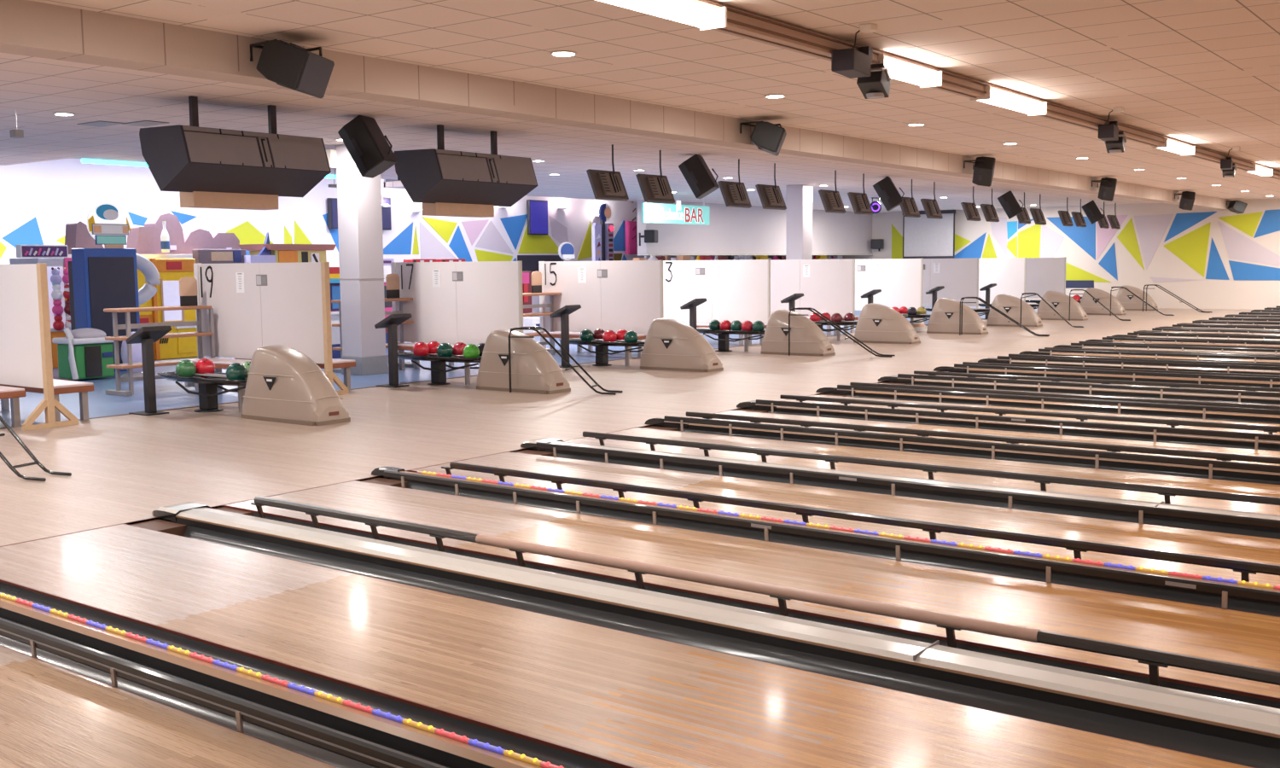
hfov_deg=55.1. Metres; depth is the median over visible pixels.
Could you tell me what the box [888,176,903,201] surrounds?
grille
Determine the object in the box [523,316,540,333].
base cabinet
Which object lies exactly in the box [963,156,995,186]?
loudspeaker
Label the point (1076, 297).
ball
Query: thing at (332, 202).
television
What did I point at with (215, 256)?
print
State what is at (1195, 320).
rail
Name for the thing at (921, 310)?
ball
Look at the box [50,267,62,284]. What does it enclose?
plush toy
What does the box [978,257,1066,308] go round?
wall
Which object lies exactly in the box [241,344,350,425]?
bowling ball return
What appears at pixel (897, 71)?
diffuser
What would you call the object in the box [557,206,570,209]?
washer
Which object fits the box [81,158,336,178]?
strip
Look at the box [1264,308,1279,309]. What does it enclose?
rail
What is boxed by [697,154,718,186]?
grille
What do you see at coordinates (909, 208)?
screen
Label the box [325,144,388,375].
column
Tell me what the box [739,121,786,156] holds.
loudspeaker
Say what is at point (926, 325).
floor
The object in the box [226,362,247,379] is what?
ball
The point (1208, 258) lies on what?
wall
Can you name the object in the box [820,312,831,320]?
ball
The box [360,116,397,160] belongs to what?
grille
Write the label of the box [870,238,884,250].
wall speaker
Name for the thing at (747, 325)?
ball
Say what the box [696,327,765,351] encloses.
ball rack
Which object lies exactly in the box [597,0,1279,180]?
lighting trunking
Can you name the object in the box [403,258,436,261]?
sign
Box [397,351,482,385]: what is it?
ball rack
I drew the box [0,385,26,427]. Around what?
bench
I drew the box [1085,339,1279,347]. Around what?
divider
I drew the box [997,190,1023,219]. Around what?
loudspeaker
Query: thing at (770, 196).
screen
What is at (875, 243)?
grille
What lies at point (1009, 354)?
rail
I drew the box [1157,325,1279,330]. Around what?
divider
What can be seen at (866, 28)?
ceiling sensor
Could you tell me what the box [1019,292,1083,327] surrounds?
ramp
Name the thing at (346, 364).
bench
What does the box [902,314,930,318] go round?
tray
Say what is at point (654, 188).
screen
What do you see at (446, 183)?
monitor
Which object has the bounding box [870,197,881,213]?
lamp
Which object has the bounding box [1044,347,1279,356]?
rail
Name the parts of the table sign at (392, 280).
panel, panel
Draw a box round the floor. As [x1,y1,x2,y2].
[0,305,1252,546]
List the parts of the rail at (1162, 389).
rail post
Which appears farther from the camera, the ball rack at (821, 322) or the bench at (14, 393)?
the ball rack at (821, 322)
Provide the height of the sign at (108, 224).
0.686 m
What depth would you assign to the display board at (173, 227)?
22.14 m
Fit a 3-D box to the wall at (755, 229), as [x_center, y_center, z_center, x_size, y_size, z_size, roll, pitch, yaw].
[4.130,-3.902,38.500,0.360,3.250,13.550,4,7,37]
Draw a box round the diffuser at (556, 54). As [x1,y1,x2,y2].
[552,52,574,56]
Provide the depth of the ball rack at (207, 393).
13.20 m
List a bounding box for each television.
[326,197,337,228]
[381,197,391,230]
[526,199,548,235]
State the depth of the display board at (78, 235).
20.64 m
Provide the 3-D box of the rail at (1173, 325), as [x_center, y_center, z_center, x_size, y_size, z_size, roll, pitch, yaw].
[14.900,-0.978,23.793,8.650,0.159,0.037,4,7,37]
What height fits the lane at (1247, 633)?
0.102 m
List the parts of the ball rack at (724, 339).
leg, ball rail, leg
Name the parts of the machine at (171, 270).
frame post, door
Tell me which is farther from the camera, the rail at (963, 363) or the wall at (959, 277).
the wall at (959, 277)
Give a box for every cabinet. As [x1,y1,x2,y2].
[67,248,139,372]
[384,273,392,343]
[522,271,532,313]
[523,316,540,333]
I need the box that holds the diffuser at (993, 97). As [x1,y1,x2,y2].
[977,89,1044,114]
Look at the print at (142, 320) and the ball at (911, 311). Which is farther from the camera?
the ball at (911, 311)
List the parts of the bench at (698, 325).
seat, leg, leg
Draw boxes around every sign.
[15,244,68,257]
[86,202,131,248]
[179,276,197,306]
[192,249,246,263]
[385,273,399,298]
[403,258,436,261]
[436,258,465,261]
[531,271,541,292]
[558,242,574,261]
[641,197,709,225]
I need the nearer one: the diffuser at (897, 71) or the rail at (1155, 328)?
the diffuser at (897, 71)
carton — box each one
[633,257,645,260]
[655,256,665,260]
[676,255,690,260]
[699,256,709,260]
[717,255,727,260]
[738,255,750,259]
[754,255,767,259]
[777,256,785,259]
[815,255,826,259]
[833,256,842,259]
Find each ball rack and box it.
[157,371,247,412]
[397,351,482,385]
[558,337,645,366]
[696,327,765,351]
[814,320,857,340]
[901,314,930,325]
[925,308,989,315]
[978,302,1039,308]
[1025,299,1080,303]
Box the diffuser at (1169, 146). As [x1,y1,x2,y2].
[1157,140,1193,154]
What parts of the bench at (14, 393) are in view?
seat, leg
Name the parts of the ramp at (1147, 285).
leg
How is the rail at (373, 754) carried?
on the lane at (56, 712)
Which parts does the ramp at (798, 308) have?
leg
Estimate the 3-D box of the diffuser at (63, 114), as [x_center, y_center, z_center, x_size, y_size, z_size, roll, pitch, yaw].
[-6.351,-2.970,13.539,0.170,0.004,0.170,4,7,37]
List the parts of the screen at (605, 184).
casing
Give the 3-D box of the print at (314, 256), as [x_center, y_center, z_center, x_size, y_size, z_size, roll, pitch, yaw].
[-6.221,-2.378,23.502,0.024,0.260,0.190,4,7,37]
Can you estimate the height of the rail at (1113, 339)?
0.159 m
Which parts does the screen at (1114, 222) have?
casing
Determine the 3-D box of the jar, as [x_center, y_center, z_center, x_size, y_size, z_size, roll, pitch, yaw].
[0.365,-3.432,34.619,0.293,0.486,0.293,4,7,37]
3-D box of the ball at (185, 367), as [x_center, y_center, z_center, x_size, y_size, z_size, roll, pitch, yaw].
[-4.939,-0.160,13.361,0.216,0.216,0.216,4,7,37]
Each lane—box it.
[0,519,1279,767]
[0,616,452,767]
[214,477,1279,709]
[409,449,1279,586]
[564,425,1279,515]
[690,408,1279,465]
[781,394,1279,435]
[879,382,1279,405]
[923,374,1279,392]
[1053,352,1274,360]
[1114,340,1273,345]
[1163,331,1279,334]
[1200,323,1279,325]
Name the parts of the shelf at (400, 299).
shelf, shelf, shelf, rail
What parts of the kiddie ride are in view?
door, label plate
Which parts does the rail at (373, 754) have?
rail post, rail post, rail post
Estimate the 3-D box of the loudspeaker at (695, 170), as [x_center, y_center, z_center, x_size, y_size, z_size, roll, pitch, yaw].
[0.938,-3.281,19.442,0.627,0.688,0.360,1,6,17]
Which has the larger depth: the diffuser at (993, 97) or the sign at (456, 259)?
the sign at (456, 259)
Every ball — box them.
[175,359,196,377]
[195,358,215,378]
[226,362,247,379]
[241,360,250,377]
[413,341,429,355]
[427,341,440,356]
[436,343,453,356]
[453,342,466,357]
[463,343,480,357]
[477,343,485,355]
[579,329,593,340]
[593,328,605,341]
[602,329,616,342]
[616,329,627,342]
[623,330,638,342]
[709,320,720,330]
[719,320,731,330]
[730,320,741,330]
[741,320,752,331]
[751,320,764,331]
[809,312,820,321]
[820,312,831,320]
[831,313,842,321]
[843,312,855,320]
[891,306,900,312]
[899,306,907,314]
[907,307,917,314]
[916,306,926,314]
[1072,294,1080,301]
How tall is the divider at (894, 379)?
0.166 m
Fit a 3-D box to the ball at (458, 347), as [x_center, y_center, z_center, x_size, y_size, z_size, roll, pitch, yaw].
[-2.328,-0.436,15.914,0.216,0.216,0.216,4,7,37]
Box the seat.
[120,331,143,378]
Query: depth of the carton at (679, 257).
35.67 m
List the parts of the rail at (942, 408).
rail post, rail post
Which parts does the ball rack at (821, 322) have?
ball rail, leg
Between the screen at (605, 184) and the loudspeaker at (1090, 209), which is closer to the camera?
the screen at (605, 184)
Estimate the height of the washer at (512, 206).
0.070 m
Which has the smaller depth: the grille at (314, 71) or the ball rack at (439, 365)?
the grille at (314, 71)
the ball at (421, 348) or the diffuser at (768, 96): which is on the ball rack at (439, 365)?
the ball at (421, 348)
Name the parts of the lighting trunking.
tube light, plate, stage lamp, plate, tube light, plate, plate, tube light, plate, stage lamp, plate, tube light, plate, stage lamp, plate, tube light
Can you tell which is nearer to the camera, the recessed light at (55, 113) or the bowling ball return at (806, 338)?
the recessed light at (55, 113)
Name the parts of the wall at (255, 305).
post, post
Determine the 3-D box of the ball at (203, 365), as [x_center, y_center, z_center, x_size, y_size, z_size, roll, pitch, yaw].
[-4.782,-0.175,13.492,0.216,0.216,0.216,4,7,37]
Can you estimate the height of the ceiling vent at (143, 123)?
0.012 m
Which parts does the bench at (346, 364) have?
seat, leg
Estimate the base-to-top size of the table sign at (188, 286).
0.375 m
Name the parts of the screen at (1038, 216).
casing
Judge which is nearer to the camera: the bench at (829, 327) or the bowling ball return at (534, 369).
the bowling ball return at (534, 369)
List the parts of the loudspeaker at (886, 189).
handle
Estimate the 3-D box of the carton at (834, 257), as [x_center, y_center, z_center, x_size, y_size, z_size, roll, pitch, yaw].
[6.971,-4.327,43.423,0.240,0.419,0.376,4,7,37]
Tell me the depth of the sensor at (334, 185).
20.38 m
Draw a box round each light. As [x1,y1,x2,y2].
[0,593,563,767]
[52,112,75,116]
[417,471,1279,589]
[549,51,577,56]
[764,94,785,98]
[907,122,925,126]
[1001,142,1018,144]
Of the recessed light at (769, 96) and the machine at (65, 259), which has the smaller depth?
the recessed light at (769, 96)
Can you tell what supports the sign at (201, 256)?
attached to the ornament at (264, 256)
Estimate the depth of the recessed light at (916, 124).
15.37 m
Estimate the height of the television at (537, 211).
1.036 m
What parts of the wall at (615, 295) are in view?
post, post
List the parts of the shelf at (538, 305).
shelf, rail, shelf, shelf, rail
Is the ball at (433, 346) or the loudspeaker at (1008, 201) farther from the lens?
the loudspeaker at (1008, 201)
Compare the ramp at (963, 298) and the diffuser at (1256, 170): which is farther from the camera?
the ramp at (963, 298)
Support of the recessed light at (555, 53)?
in the ceiling
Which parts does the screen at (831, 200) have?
casing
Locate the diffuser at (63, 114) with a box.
[56,113,72,116]
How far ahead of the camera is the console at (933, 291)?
29.34 m
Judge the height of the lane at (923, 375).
0.102 m
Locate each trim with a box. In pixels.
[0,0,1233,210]
[0,164,636,202]
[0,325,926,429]
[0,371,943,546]
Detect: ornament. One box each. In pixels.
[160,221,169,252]
[244,232,275,262]
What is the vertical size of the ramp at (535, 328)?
0.788 m
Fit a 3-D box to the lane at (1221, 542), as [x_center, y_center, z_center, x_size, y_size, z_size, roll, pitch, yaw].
[2.188,0.887,7.071,9.000,0.102,1.548,4,7,37]
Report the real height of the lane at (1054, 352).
0.102 m
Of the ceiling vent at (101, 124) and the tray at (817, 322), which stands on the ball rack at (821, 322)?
the tray at (817, 322)
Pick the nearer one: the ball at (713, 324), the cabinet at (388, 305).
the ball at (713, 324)
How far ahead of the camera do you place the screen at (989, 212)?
29.22 m
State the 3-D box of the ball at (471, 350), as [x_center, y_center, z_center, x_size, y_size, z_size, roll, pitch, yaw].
[-2.129,-0.399,15.518,0.216,0.216,0.216,4,7,37]
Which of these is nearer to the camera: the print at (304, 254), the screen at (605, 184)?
the screen at (605, 184)
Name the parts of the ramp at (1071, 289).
leg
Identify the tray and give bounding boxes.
[157,371,246,385]
[397,351,481,362]
[558,337,644,346]
[696,329,765,334]
[814,321,857,325]
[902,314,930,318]
[925,308,989,312]
[978,303,1039,307]
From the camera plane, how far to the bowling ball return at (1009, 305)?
28.61 m
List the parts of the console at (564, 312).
post, plate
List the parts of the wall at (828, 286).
post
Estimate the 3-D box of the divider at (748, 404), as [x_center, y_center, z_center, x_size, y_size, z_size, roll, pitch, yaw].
[4.729,0.488,10.538,9.100,0.166,0.250,4,7,37]
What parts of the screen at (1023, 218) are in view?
casing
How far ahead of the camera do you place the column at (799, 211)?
27.40 m
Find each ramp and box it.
[0,415,71,481]
[508,326,622,395]
[788,307,895,357]
[959,296,1049,336]
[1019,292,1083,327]
[1068,289,1130,320]
[1110,286,1174,315]
[1142,284,1212,313]
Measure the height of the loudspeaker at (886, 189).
0.688 m
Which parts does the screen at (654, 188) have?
casing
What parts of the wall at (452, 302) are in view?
post, post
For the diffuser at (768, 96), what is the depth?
12.62 m
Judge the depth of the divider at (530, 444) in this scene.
8.26 m
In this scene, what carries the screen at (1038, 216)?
hanging from the ceiling
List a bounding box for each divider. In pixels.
[0,596,543,767]
[151,501,1279,750]
[371,466,1279,605]
[520,437,1279,533]
[644,417,1279,481]
[736,400,1279,448]
[815,387,1279,422]
[878,375,1279,403]
[933,366,1279,388]
[977,357,1279,375]
[1018,350,1279,363]
[1053,344,1279,354]
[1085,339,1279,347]
[1111,334,1279,340]
[1139,330,1267,334]
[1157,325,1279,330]
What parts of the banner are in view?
frame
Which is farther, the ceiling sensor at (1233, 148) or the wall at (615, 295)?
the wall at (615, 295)
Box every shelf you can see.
[103,305,215,395]
[331,297,413,372]
[331,311,339,314]
[522,292,561,353]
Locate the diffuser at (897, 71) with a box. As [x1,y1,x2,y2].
[884,58,939,86]
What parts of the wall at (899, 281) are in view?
post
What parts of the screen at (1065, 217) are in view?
casing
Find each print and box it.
[139,317,149,323]
[166,261,181,269]
[210,251,232,261]
[232,250,241,261]
[278,250,297,262]
[301,251,308,262]
[310,252,319,261]
[562,254,574,258]
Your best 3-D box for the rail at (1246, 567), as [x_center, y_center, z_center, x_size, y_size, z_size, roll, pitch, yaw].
[1.970,0.854,6.440,8.500,0.156,0.063,4,7,37]
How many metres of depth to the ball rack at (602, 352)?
18.63 m
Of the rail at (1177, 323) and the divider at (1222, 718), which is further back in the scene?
the rail at (1177, 323)
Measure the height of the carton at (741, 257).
0.488 m
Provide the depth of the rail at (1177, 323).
26.22 m
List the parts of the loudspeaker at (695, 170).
handle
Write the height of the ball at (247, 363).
0.216 m
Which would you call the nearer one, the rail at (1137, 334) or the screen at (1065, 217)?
the rail at (1137, 334)
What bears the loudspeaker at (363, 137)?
hanging from the ceiling
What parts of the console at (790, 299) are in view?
post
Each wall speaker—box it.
[639,229,657,245]
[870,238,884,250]
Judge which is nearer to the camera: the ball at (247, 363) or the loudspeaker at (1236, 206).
the ball at (247, 363)
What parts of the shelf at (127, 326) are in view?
rail, shelf, shelf, rail, shelf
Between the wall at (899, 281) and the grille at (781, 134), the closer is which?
the grille at (781, 134)
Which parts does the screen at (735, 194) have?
casing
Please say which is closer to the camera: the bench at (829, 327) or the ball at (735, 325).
the ball at (735, 325)
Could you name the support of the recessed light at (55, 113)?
in the ceiling
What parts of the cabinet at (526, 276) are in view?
panel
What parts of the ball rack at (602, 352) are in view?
leg, plate, ball rail, leg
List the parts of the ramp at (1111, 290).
leg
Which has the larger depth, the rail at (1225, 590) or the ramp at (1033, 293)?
the ramp at (1033, 293)
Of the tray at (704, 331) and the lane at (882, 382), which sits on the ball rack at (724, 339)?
the tray at (704, 331)
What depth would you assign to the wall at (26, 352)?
12.12 m
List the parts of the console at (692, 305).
post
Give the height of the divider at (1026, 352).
0.166 m
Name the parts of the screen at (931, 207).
casing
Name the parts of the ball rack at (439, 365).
leg, plate, ball rail, leg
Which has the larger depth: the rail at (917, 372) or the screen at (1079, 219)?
the screen at (1079, 219)
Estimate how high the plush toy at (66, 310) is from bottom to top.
0.272 m
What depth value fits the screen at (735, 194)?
20.21 m
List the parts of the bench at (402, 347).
leg, leg, seat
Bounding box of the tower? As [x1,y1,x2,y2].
[591,203,613,261]
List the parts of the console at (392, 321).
plate, post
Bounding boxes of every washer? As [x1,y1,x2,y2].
[381,203,390,207]
[413,209,422,212]
[499,205,513,208]
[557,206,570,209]
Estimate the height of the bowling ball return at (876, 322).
0.744 m
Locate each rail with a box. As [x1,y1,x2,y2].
[0,617,448,767]
[250,496,1279,686]
[384,470,1279,609]
[441,461,1279,581]
[535,442,1279,529]
[582,430,1279,505]
[663,415,1279,478]
[685,411,1279,464]
[755,399,1279,449]
[780,394,1279,434]
[837,384,1279,418]
[849,382,1279,409]
[897,373,1279,402]
[913,370,1279,391]
[954,363,1279,387]
[962,361,1279,378]
[997,355,1279,372]
[1008,353,1279,366]
[1038,348,1279,362]
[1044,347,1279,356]
[1070,343,1279,354]
[1078,341,1279,349]
[1102,337,1279,345]
[1106,336,1279,343]
[1127,332,1279,340]
[1133,331,1279,336]
[1152,328,1279,333]
[1155,327,1279,331]
[1172,324,1279,329]
[1176,323,1279,326]
[1192,320,1279,325]
[1194,320,1279,324]
[1209,318,1279,321]
[1212,317,1279,319]
[1225,314,1279,318]
[1239,312,1279,315]
[1242,311,1279,313]
[1245,314,1277,315]
[1252,309,1279,312]
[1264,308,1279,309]
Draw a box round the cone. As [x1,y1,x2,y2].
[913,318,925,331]
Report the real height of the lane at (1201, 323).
0.102 m
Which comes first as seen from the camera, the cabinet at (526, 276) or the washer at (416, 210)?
the cabinet at (526, 276)
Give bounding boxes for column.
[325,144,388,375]
[785,184,812,259]
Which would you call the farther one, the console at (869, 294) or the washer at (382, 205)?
the washer at (382, 205)
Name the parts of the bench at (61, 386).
leg, leg, seat, leg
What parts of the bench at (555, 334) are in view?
leg, seat, leg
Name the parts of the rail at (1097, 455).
rail post, rail post, rail post, rail post, rail post, rail post, rail post, rail post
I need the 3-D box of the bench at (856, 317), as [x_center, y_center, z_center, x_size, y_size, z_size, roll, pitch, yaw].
[3.763,-1.289,26.586,1.910,0.385,0.430,4,7,37]
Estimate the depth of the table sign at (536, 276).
21.15 m
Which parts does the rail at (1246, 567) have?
rail post, rail post, rail post, rail post, rail post, rail post, rail post, rail post, rail post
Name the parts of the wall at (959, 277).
post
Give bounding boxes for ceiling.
[0,0,1279,212]
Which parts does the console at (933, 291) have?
post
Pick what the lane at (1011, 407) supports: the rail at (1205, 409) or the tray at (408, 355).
the rail at (1205, 409)
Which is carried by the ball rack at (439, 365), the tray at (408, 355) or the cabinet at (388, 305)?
the tray at (408, 355)
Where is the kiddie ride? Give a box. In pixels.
[52,327,114,379]
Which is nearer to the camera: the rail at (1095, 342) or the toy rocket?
the rail at (1095, 342)
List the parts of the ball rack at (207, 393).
leg, plate, ball rail, leg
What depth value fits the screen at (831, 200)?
22.91 m
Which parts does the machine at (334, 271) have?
door, kick panel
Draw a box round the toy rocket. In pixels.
[383,258,394,265]
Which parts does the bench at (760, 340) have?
leg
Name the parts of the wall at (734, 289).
post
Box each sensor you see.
[9,109,23,138]
[328,169,337,187]
[849,23,877,52]
[1104,106,1124,124]
[1225,146,1240,158]
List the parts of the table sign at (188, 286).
panel, panel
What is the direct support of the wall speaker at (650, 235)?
attached to the wall at (755, 229)
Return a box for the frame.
[136,253,160,305]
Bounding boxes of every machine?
[9,257,66,367]
[63,257,71,331]
[137,258,155,360]
[150,258,197,360]
[329,267,340,358]
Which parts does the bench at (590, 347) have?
leg, leg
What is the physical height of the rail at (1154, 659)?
0.159 m
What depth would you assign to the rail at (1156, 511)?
7.94 m
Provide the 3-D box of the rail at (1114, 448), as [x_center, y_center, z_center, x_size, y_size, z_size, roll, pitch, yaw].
[3.939,0.562,9.222,8.690,0.156,0.063,4,7,37]
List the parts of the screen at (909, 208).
casing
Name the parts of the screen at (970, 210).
casing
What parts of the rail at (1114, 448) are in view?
rail post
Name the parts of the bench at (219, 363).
leg, leg, seat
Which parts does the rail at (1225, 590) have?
rail post, rail post, rail post, rail post, rail post, maker plate, rail post, rail post, rail post, maker plate, rail post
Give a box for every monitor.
[139,95,331,209]
[393,124,538,217]
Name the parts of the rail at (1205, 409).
rail post, rail post, rail post, rail post, rail post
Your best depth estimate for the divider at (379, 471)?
6.72 m
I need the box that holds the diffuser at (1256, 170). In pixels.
[1248,166,1271,175]
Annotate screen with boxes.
[586,144,628,200]
[635,150,674,203]
[717,158,751,208]
[755,162,786,209]
[818,170,845,213]
[847,173,873,215]
[899,179,920,217]
[902,209,955,258]
[920,181,942,219]
[960,186,981,221]
[980,188,999,221]
[1016,192,1030,224]
[1029,193,1046,225]
[1057,197,1073,226]
[1070,198,1086,226]
[1097,201,1109,228]
[1106,203,1120,229]
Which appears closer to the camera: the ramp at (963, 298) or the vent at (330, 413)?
the vent at (330, 413)
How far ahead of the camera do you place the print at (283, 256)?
22.99 m
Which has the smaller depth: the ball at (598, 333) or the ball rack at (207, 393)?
the ball rack at (207, 393)
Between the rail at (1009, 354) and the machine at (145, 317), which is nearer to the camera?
the rail at (1009, 354)
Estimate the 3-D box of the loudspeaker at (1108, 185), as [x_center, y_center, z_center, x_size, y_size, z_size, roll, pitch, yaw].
[9.695,-4.047,25.536,0.482,0.492,0.499,4,7,37]
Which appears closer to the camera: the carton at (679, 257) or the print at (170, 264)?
the print at (170, 264)
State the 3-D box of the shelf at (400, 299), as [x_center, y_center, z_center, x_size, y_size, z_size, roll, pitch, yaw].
[-3.955,-0.742,18.345,0.450,1.055,1.320,4,7,37]
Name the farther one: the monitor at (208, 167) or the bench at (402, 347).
the bench at (402, 347)
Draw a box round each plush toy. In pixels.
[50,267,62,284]
[51,283,63,299]
[52,298,63,314]
[52,314,63,331]
[62,267,69,283]
[63,283,69,298]
[64,298,70,314]
[64,313,71,330]
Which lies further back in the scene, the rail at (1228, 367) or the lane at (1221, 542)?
the rail at (1228, 367)
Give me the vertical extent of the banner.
1.838 m
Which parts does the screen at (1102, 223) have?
casing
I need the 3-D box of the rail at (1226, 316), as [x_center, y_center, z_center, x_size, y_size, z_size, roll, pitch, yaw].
[18.018,-1.416,27.948,8.650,0.159,0.037,4,7,37]
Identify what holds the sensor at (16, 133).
hanging from the ceiling
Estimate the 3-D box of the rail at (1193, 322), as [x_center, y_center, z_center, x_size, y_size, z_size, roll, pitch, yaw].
[15.973,-1.128,25.222,8.650,0.159,0.037,4,7,37]
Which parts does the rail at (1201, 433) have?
rail post, rail post, rail post, rail post, maker plate, rail post, rail post, rail post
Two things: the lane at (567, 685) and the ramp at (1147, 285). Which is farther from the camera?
the ramp at (1147, 285)
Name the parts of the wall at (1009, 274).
post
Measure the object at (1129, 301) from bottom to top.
0.744 m
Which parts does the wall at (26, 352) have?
post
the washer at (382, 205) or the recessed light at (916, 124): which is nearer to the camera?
the recessed light at (916, 124)
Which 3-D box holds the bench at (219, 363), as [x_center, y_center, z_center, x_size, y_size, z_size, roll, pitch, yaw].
[-4.858,-0.084,15.165,1.910,0.385,0.430,4,7,37]
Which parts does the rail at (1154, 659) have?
post, post, post, post, post, post, post, post, post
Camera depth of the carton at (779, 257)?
40.16 m
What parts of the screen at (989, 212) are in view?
casing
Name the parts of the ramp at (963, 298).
leg, leg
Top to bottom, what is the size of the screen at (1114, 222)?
0.797 m
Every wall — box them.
[0,158,657,312]
[0,263,78,430]
[184,261,349,395]
[387,261,523,366]
[538,260,663,349]
[636,199,873,255]
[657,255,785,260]
[663,259,770,325]
[770,258,855,336]
[812,198,1279,309]
[854,258,925,327]
[922,257,979,314]
[978,257,1026,302]
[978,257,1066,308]
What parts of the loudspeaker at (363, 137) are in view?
handle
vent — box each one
[77,120,124,127]
[122,120,168,126]
[328,411,338,415]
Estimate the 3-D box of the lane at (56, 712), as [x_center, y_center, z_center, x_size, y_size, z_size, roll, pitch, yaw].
[-0.764,1.301,3.138,9.000,0.102,1.324,4,7,37]
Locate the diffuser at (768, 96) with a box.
[767,95,783,98]
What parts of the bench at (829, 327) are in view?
leg, leg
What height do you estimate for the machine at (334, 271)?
1.533 m
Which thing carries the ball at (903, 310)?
on the ball rack at (924, 317)
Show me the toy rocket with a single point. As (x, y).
(386, 261)
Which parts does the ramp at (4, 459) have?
rail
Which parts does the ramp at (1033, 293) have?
leg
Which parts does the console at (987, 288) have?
post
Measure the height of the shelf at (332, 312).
0.045 m
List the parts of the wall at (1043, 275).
post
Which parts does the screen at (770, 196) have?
casing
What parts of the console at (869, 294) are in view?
post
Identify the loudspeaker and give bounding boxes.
[250,39,334,98]
[337,115,397,178]
[678,154,719,198]
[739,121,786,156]
[872,176,904,210]
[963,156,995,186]
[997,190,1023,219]
[1081,200,1104,224]
[1091,177,1117,201]
[1174,191,1195,210]
[1226,200,1247,214]
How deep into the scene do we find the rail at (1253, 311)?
33.08 m
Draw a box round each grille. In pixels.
[296,53,334,97]
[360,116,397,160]
[654,231,657,241]
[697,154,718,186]
[776,129,786,155]
[871,239,880,248]
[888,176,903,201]
[990,158,995,185]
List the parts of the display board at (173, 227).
plate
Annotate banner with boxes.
[624,201,636,254]
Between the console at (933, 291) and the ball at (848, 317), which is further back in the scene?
the console at (933, 291)
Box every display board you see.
[64,221,104,254]
[126,226,157,254]
[144,213,186,254]
[182,228,215,254]
[210,232,239,249]
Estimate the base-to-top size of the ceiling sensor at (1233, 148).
0.174 m
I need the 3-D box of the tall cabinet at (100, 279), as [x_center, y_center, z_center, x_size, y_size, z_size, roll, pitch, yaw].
[-8.072,-1.115,18.515,0.512,1.844,0.840,4,7,37]
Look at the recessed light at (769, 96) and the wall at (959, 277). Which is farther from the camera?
the wall at (959, 277)
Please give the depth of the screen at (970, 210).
28.30 m
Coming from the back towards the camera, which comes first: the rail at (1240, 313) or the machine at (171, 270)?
the rail at (1240, 313)
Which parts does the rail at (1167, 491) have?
rail post, rail post, rail post, rail post, rail post, rail post, rail post, rail post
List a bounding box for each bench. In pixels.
[0,378,94,421]
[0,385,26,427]
[188,357,251,390]
[233,358,355,390]
[397,342,480,370]
[542,331,646,359]
[570,331,646,352]
[684,322,751,346]
[688,322,766,343]
[806,316,837,336]
[841,315,858,334]
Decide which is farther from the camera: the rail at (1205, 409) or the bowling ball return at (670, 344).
the bowling ball return at (670, 344)
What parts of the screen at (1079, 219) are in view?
casing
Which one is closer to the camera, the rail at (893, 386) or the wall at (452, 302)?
the rail at (893, 386)
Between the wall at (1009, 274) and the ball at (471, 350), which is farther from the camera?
the wall at (1009, 274)
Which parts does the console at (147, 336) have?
post, plate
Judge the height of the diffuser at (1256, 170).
0.090 m
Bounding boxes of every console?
[125,325,171,415]
[374,313,412,387]
[549,304,581,367]
[680,298,706,330]
[780,293,803,312]
[860,289,881,303]
[925,285,944,325]
[979,283,996,319]
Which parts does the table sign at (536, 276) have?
panel, panel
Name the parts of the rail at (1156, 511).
rail post, rail post, rail post, rail post, rail post, maker plate, rail post, rail post, rail post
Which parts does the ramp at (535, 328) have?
leg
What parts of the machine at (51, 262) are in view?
door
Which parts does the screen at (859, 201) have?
casing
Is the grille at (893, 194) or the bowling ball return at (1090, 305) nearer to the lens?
the grille at (893, 194)
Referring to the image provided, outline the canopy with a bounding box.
[238,244,336,262]
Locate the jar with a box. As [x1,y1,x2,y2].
[647,255,657,260]

